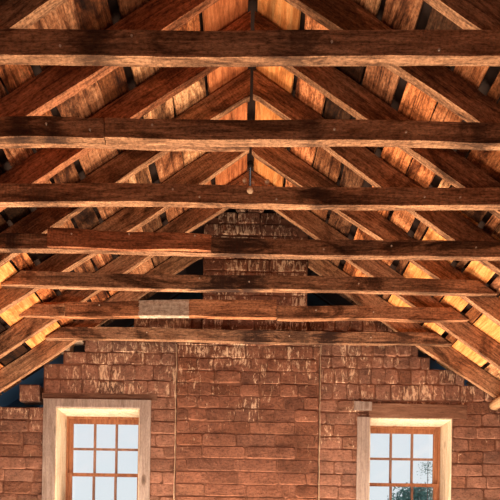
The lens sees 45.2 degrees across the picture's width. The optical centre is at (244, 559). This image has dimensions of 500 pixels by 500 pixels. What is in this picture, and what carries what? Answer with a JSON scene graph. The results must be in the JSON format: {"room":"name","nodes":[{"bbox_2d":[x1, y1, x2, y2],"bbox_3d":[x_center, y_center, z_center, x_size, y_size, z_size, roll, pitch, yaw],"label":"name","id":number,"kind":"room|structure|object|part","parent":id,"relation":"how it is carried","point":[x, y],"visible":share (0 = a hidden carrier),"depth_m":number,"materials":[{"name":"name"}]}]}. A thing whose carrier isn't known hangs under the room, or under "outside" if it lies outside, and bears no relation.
{"room":"attic","nodes":[
{"label":"attic","id":0,"kind":"room"},
{"bbox_2d":[0,0,252,406],"bbox_3d":[-1.689,-2.528,3.320,3.501,2.411,7.440,1,0,0],"label":"ceiling","id":1,"kind":"structure","parent":0,"point":[72,14],"depth_m":4.28,"materials":[{"name":"brown wood"}]},
{"bbox_2d":[0,0,66,27],"bbox_3d":[-1.580,-2.446,2.957,3.210,2.295,0.061,1,0,0],"label":"rafter","id":2,"kind":"object","parent":1,"relation":"attached to","point":[13,13],"visible":0.77,"depth_m":2.93,"materials":[{"name":"brown wood"}]},
{"bbox_2d":[0,28,499,67],"bbox_3d":[0.007,-2.474,2.896,3.409,0.140,0.074,0,0,0],"label":"joist","id":3,"kind":"object","parent":2,"relation":"attached to","point":[18,46],"visible":1,"depth_m":2.87,"materials":[{"name":"wood"}]},
{"bbox_2d":[0,262,74,363],"bbox_3d":[-2.005,-2.250,5.455,0.319,0.227,2.190,1,0,0],"label":"board","id":4,"kind":"object","parent":1,"relation":"attached to","point":[11,316],"visible":0.31,"depth_m":5.38,"materials":[{"name":"brown wood"}]},
{"bbox_2d":[0,116,105,145],"bbox_3d":[-1.300,-2.388,3.333,1.045,0.126,0.074,0,0,0],"label":"joist","id":5,"kind":"object","parent":1,"relation":"attached to","point":[16,129],"visible":0.99,"depth_m":3.31,"materials":[{"name":"wood"}]},
{"bbox_2d":[0,143,248,151],"bbox_3d":[-0.842,-2.377,3.392,1.736,0.092,0.050,1,0,0],"label":"board","id":6,"kind":"object","parent":5,"relation":"attached to","point":[135,147],"visible":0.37,"depth_m":3.40,"materials":[{"name":"brown wood"}]},
{"bbox_2d":[0,256,202,391],"bbox_3d":[-1.810,-2.289,6.085,2.752,1.996,0.056,1,0,0],"label":"rafter","id":7,"kind":"object","parent":1,"relation":"attached to","point":[41,354],"visible":0.59,"depth_m":6.06,"materials":[{"name":"brown wood"}]},
{"bbox_2d":[45,327,451,346],"bbox_3d":[0.041,-2.242,6.026,4.071,0.130,0.074,1,0,0],"label":"joist","id":8,"kind":"object","parent":7,"relation":"attached to","point":[64,333],"visible":1,"depth_m":6.00,"materials":[{"name":"wood"}]},
{"bbox_2d":[0,0,218,116],"bbox_3d":[-1.580,-2.433,3.447,3.208,2.324,0.063,1,0,0],"label":"rafter","id":9,"kind":"object","parent":1,"relation":"attached to","point":[51,87],"visible":0.64,"depth_m":3.42,"materials":[{"name":"red wood"}]},
{"bbox_2d":[0,151,248,314],"bbox_3d":[-1.579,-2.434,4.957,3.208,2.319,0.062,1,0,0],"label":"rafter","id":10,"kind":"object","parent":1,"relation":"attached to","point":[204,169],"visible":0.54,"depth_m":4.93,"materials":[{"name":"brown wood"}]},
{"bbox_2d":[1,270,496,296],"bbox_3d":[0.038,-2.253,4.896,4.035,0.131,0.074,1,0,0],"label":"joist","id":11,"kind":"object","parent":10,"relation":"attached to","point":[22,279],"visible":1,"depth_m":4.87,"materials":[{"name":"wood"}]},
{"bbox_2d":[0,171,248,358],"bbox_3d":[-1.579,-2.436,5.528,3.209,2.318,0.062,1,0,0],"label":"rafter","id":12,"kind":"object","parent":1,"relation":"attached to","point":[24,330],"visible":0.52,"depth_m":5.50,"materials":[{"name":"brown wood"}]},
{"bbox_2d":[25,299,276,319],"bbox_3d":[-0.856,-2.286,5.466,2.293,0.166,0.075,0,0,0],"label":"joist","id":13,"kind":"object","parent":12,"relation":"attached to","point":[266,309],"visible":0.98,"depth_m":5.44,"materials":[{"name":"brown wood"}]},
{"bbox_2d":[19,303,64,316],"bbox_3d":[-1.832,-2.257,5.428,0.406,0.123,0.028,0,0,0],"label":"board","id":14,"kind":"object","parent":13,"relation":"attached to","point":[38,310],"visible":0.9,"depth_m":5.42,"materials":[{"name":"brown wood"}]},
{"bbox_2d":[0,69,249,266],"bbox_3d":[-1.580,-2.445,4.387,3.210,2.303,0.061,1,0,0],"label":"rafter","id":15,"kind":"object","parent":1,"relation":"attached to","point":[236,93],"visible":0.62,"depth_m":4.36,"materials":[{"name":"brown wood"}]},
{"bbox_2d":[0,233,499,260],"bbox_3d":[0.043,-2.255,4.325,4.035,0.128,0.074,1,0,0],"label":"joist","id":16,"kind":"object","parent":15,"relation":"attached to","point":[425,250],"visible":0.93,"depth_m":4.30,"materials":[{"name":"wood"}]},
{"bbox_2d":[47,228,211,252],"bbox_3d":[-0.821,-2.282,4.280,1.168,0.147,0.040,1,0,0],"label":"board","id":17,"kind":"object","parent":16,"relation":"attached to","point":[70,238],"visible":1,"depth_m":4.27,"materials":[{"name":"red wood"}]},
{"bbox_2d":[0,11,250,211],"bbox_3d":[-1.580,-2.435,3.927,3.211,2.318,0.062,1,0,0],"label":"rafter","id":18,"kind":"object","parent":1,"relation":"attached to","point":[165,84],"visible":0.55,"depth_m":3.90,"materials":[{"name":"red wood"}]},
{"bbox_2d":[0,183,499,210],"bbox_3d":[0.015,-2.341,3.866,3.786,0.132,0.075,0,0,0],"label":"joist","id":19,"kind":"object","parent":18,"relation":"attached to","point":[11,194],"visible":1,"depth_m":3.84,"materials":[{"name":"wood"}]},
{"bbox_2d":[202,0,247,184],"bbox_3d":[-0.120,-3.490,4.085,0.286,0.205,2.970,1,0,0],"label":"board","id":20,"kind":"object","parent":1,"relation":"attached to","point":[221,14],"visible":0.31,"depth_m":4.26,"materials":[{"name":"brown wood"}]},
{"bbox_2d":[6,292,332,407],"bbox_3d":[0.040,-2.665,7.010,5.774,1.970,0.040,1,0,0],"label":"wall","id":21,"kind":"structure","parent":0,"point":[178,294],"depth_m":6.99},
{"bbox_2d":[10,292,202,407],"bbox_3d":[-1.823,-2.228,6.915,2.688,1.913,0.035,1,0,0],"label":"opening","id":22,"kind":"structure","parent":21,"relation":"attached to","point":[185,295],"depth_m":6.90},
{"bbox_2d":[307,293,328,305],"bbox_3d":[1.890,-2.174,6.915,2.687,1.910,0.035,1,0,0],"label":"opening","id":23,"kind":"structure","parent":21,"relation":"attached to","point":[312,300],"depth_m":6.90,"materials":[{"name":"black"}]},
{"bbox_2d":[247,186,252,193],"bbox_3d":[0.035,-2.361,3.827,0.041,0.046,0.040,1,0,0],"label":"bulb","id":24,"kind":"object","parent":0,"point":[249,189],"visible":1,"depth_m":3.82,"materials":[{"name":"glass"}]},
{"bbox_2d":[0,318,499,499],"bbox_3d":[0.009,-0.666,6.335,6.605,3.641,0.390,1,0,0],"label":"wall","id":25,"kind":"structure","parent":0,"point":[349,373],"depth_m":6.15,"materials":[{"name":"brick"}]},
{"bbox_2d":[19,384,43,404],"bbox_3d":[-2.217,-1.726,6.266,0.217,0.171,0.169,1,0,0],"label":"brick","id":26,"kind":"object","parent":25,"relation":"on","point":[29,394],"visible":0.86,"depth_m":6.19,"materials":[{"name":"brown brick"}]},
{"bbox_2d":[61,346,72,354],"bbox_3d":[-1.853,-2.199,6.234,0.115,0.096,0.132,1,0,0],"label":"brick","id":27,"kind":"object","parent":25,"relation":"on","point":[70,349],"visible":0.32,"depth_m":6.20,"materials":[{"name":"brown brick"}]},
{"bbox_2d":[74,340,84,344],"bbox_3d":[-1.727,-2.283,6.233,0.134,0.072,0.134,1,0,0],"label":"brick","id":28,"kind":"object","parent":27,"relation":"on","point":[81,342],"visible":0.23,"depth_m":6.23,"materials":[{"name":"brown brick"}]},
{"bbox_2d":[42,393,156,499],"bbox_3d":[-1.496,-0.906,6.317,1.178,1.606,0.405,1,0,0],"label":"window","id":29,"kind":"structure","parent":25,"relation":"in","point":[60,415],"depth_m":6.14,"materials":[{"name":"paint"}]},
{"bbox_3d":[-2.003,-0.880,6.135,0.122,1.540,0.030,1,0,0],"label":"casing","id":30,"kind":"part","parent":29,"relation":"part of","materials":[{"name":"brown wood"}]},
{"bbox_3d":[-1.917,-0.894,6.495,0.022,1.311,0.050,1,0,0],"label":"frame","id":31,"kind":"part","parent":29,"relation":"part of","materials":[{"name":"brown wood"}]},
{"bbox_3d":[-1.888,-0.590,6.481,0.045,0.702,0.025,1,0,0],"label":"sash","id":32,"kind":"part","parent":29,"relation":"part of","materials":[{"name":"brown wood"}]},
{"bbox_3d":[-1.878,-1.219,6.506,0.045,0.617,0.022,1,0,0],"label":"sash","id":33,"kind":"part","parent":29,"relation":"part of","materials":[{"name":"brown wood"}]},
{"bbox_3d":[-1.499,-1.600,6.135,0.865,0.085,0.030,1,0,0],"label":"casing","id":34,"kind":"part","parent":29,"relation":"part of","materials":[{"name":"brown wood"}]},
{"bbox_3d":[-1.500,-1.533,6.495,0.793,0.022,0.050,1,0,0],"label":"frame","id":35,"kind":"part","parent":29,"relation":"part of","materials":[{"name":"brown wood"}]},
{"bbox_3d":[-1.509,-0.918,6.481,0.703,0.035,0.025,1,0,0],"label":"rail","id":36,"kind":"part","parent":29,"relation":"part of","materials":[{"name":"brown wood"}]},
{"bbox_3d":[-1.500,-1.497,6.506,0.703,0.050,0.022,1,0,0],"label":"rail","id":37,"kind":"part","parent":29,"relation":"part of","materials":[{"name":"brown wood"}]},
{"bbox_3d":[-1.022,-0.865,6.135,0.110,1.540,0.030,1,0,0],"label":"casing","id":38,"kind":"part","parent":29,"relation":"part of","materials":[{"name":"brown wood"}]},
{"bbox_2d":[354,401,371,410],"bbox_3d":[1.211,-1.575,6.144,0.180,0.092,0.056,1,0,0],"label":"trim","id":39,"kind":"structure","parent":25,"relation":"attached to","point":[358,405],"depth_m":6.12,"materials":[{"name":"brown wood"}]},
{"bbox_2d":[356,403,466,499],"bbox_3d":[1.707,-0.828,6.317,1.120,1.546,0.405,1,0,0],"label":"window","id":40,"kind":"structure","parent":25,"relation":"in","point":[441,429],"depth_m":6.19,"materials":[{"name":"paint"}]},
{"bbox_3d":[1.207,-0.762,6.135,0.122,1.400,0.030,1,0,0],"label":"casing","id":41,"kind":"part","parent":40,"relation":"part of","materials":[{"name":"brown wood"}]},
{"bbox_3d":[1.703,-1.394,6.506,0.689,0.050,0.022,1,0,0],"label":"rail","id":42,"kind":"part","parent":40,"relation":"part of","materials":[{"name":"brown wood"}]},
{"bbox_3d":[1.694,-0.810,6.481,0.689,0.035,0.025,1,0,0],"label":"rail","id":43,"kind":"part","parent":40,"relation":"part of","materials":[{"name":"brown wood"}]},
{"bbox_3d":[1.703,-1.430,6.495,0.779,0.022,0.050,1,0,0],"label":"frame","id":44,"kind":"part","parent":40,"relation":"part of","materials":[{"name":"brown wood"}]},
{"bbox_3d":[2.094,-0.807,6.495,0.022,1.256,0.050,1,0,0],"label":"frame","id":45,"kind":"part","parent":40,"relation":"part of","materials":[{"name":"brown wood"}]},
{"bbox_2d":[250,0,499,385],"bbox_3d":[1.791,-2.426,3.320,3.556,2.510,7.440,1,0,0],"label":"ceiling","id":46,"kind":"structure","parent":0,"point":[399,94],"depth_m":4.23,"materials":[{"name":"brown wood"}]},
{"bbox_2d":[254,0,300,186],"bbox_3d":[0.218,-3.490,4.085,0.271,0.195,2.970,1,0,0],"label":"board","id":47,"kind":"object","parent":46,"relation":"attached to","point":[281,13],"visible":0.3,"depth_m":4.26,"materials":[{"name":"brown wood"}]},
{"bbox_2d":[105,117,499,149],"bbox_3d":[0.547,-2.369,3.333,2.636,0.122,0.073,1,0,0],"label":"joist","id":48,"kind":"object","parent":46,"relation":"attached to","point":[118,130],"visible":1,"depth_m":3.31,"materials":[{"name":"wood"}]},
{"bbox_2d":[251,171,499,369],"bbox_3d":[1.652,-2.386,5.527,3.210,2.322,0.063,1,0,0],"label":"rafter","id":49,"kind":"object","parent":46,"relation":"attached to","point":[467,334],"visible":0.56,"depth_m":5.50,"materials":[{"name":"brown wood"}]},
{"bbox_2d":[277,305,468,322],"bbox_3d":[1.168,-2.245,5.465,1.737,0.130,0.074,1,0,0],"label":"joist","id":50,"kind":"object","parent":49,"relation":"attached to","point":[337,312],"visible":1,"depth_m":5.44,"materials":[{"name":"brown wood"}]},
{"bbox_2d":[252,147,499,325],"bbox_3d":[1.651,-2.385,4.958,3.209,2.319,0.062,1,0,0],"label":"rafter","id":51,"kind":"object","parent":46,"relation":"attached to","point":[280,160],"visible":0.64,"depth_m":4.93,"materials":[{"name":"brown wood"}]},
{"bbox_2d":[253,69,499,274],"bbox_3d":[1.652,-2.395,4.387,3.209,2.302,0.062,1,0,0],"label":"rafter","id":52,"kind":"object","parent":46,"relation":"attached to","point":[451,225],"visible":0.64,"depth_m":4.36,"materials":[{"name":"brown wood"}]},
{"bbox_2d":[254,12,499,218],"bbox_3d":[1.652,-2.387,3.928,3.209,2.319,0.063,1,0,0],"label":"rafter","id":53,"kind":"object","parent":46,"relation":"attached to","point":[343,91],"visible":0.59,"depth_m":3.90,"materials":[{"name":"brown wood"}]},
{"bbox_2d":[285,0,499,123],"bbox_3d":[1.652,-2.386,3.447,3.209,2.317,0.062,1,0,0],"label":"rafter","id":54,"kind":"object","parent":46,"relation":"attached to","point":[457,95],"visible":0.63,"depth_m":3.42,"materials":[{"name":"brown wood"}]},
{"bbox_2d":[308,259,499,398],"bbox_3d":[1.945,-2.191,6.085,2.616,1.895,0.057,1,0,0],"label":"rafter","id":55,"kind":"object","parent":46,"relation":"attached to","point":[449,357],"visible":0.64,"depth_m":6.06,"materials":[{"name":"brown wood"}]},
{"bbox_2d":[387,210,478,331],"bbox_3d":[1.580,-2.534,5.455,0.265,0.190,2.190,1,0,0],"label":"board","id":56,"kind":"object","parent":46,"relation":"attached to","point":[411,271],"visible":0.16,"depth_m":5.32,"materials":[{"name":"brown wood"}]},
{"bbox_2d":[418,232,499,353],"bbox_3d":[1.888,-2.317,5.455,0.186,0.136,2.190,1,0,0],"label":"board","id":57,"kind":"object","parent":46,"relation":"attached to","point":[475,270],"visible":0.27,"depth_m":4.95,"materials":[{"name":"brown wood"}]},
{"bbox_2d":[423,0,499,29],"bbox_3d":[1.652,-2.394,2.958,3.210,2.305,0.061,1,0,0],"label":"rafter","id":58,"kind":"object","parent":46,"relation":"attached to","point":[467,14],"visible":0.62,"depth_m":2.93,"materials":[{"name":"brown wood"}]},
{"bbox_2d":[437,296,499,379],"bbox_3d":[2.248,-2.065,5.455,0.314,0.224,2.190,1,0,0],"label":"board","id":59,"kind":"object","parent":46,"relation":"attached to","point":[483,324],"visible":0.31,"depth_m":5.51,"materials":[{"name":"brown wood"}]},
{"bbox_2d":[489,396,499,409],"bbox_3d":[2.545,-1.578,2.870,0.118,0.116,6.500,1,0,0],"label":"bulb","id":60,"kind":"object","parent":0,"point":[494,404],"visible":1,"depth_m":6.01,"materials":[{"name":"beige glass"}]},
{"bbox_3d":[-0.018,1.200,2.665,6.600,0.100,7.730,1,0,0],"label":"floor","id":61,"kind":"structure","parent":0,"visible":0},
{"bbox_2d":[173,208,320,499],"bbox_3d":[0.028,-1.247,6.112,1.499,4.803,0.076,1,0,0],"label":"chimney","id":62,"kind":"object","parent":61,"relation":"on","point":[247,427],"visible":0.79,"depth_m":6.10,"materials":[{"name":"brick"}]},
{"label":"outside","id":63,"kind":"structure","parent":0,"visible":0},
{"bbox_3d":[-0.025,1.700,23.525,28.000,0.100,32.950,1,0,0],"label":"ground","id":64,"kind":"structure","parent":63,"visible":0},
{"bbox_2d":[387,482,432,499],"bbox_3d":[6.293,-0.535,21.997,2.158,4.560,2.210,1,0,0],"label":"tree","id":65,"kind":"object","parent":64,"relation":"on","point":[420,493],"visible":0.73,"depth_m":21.67,"materials":[{"name":"green plant"}]},
{"bbox_2d":[417,461,431,499],"bbox_3d":[5.194,-0.538,17.026,0.681,4.533,0.727,1,0,0],"label":"tree","id":66,"kind":"object","parent":64,"relation":"on","point":[425,469],"visible":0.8,"depth_m":16.99,"materials":[{"name":"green plant"}]}
]}

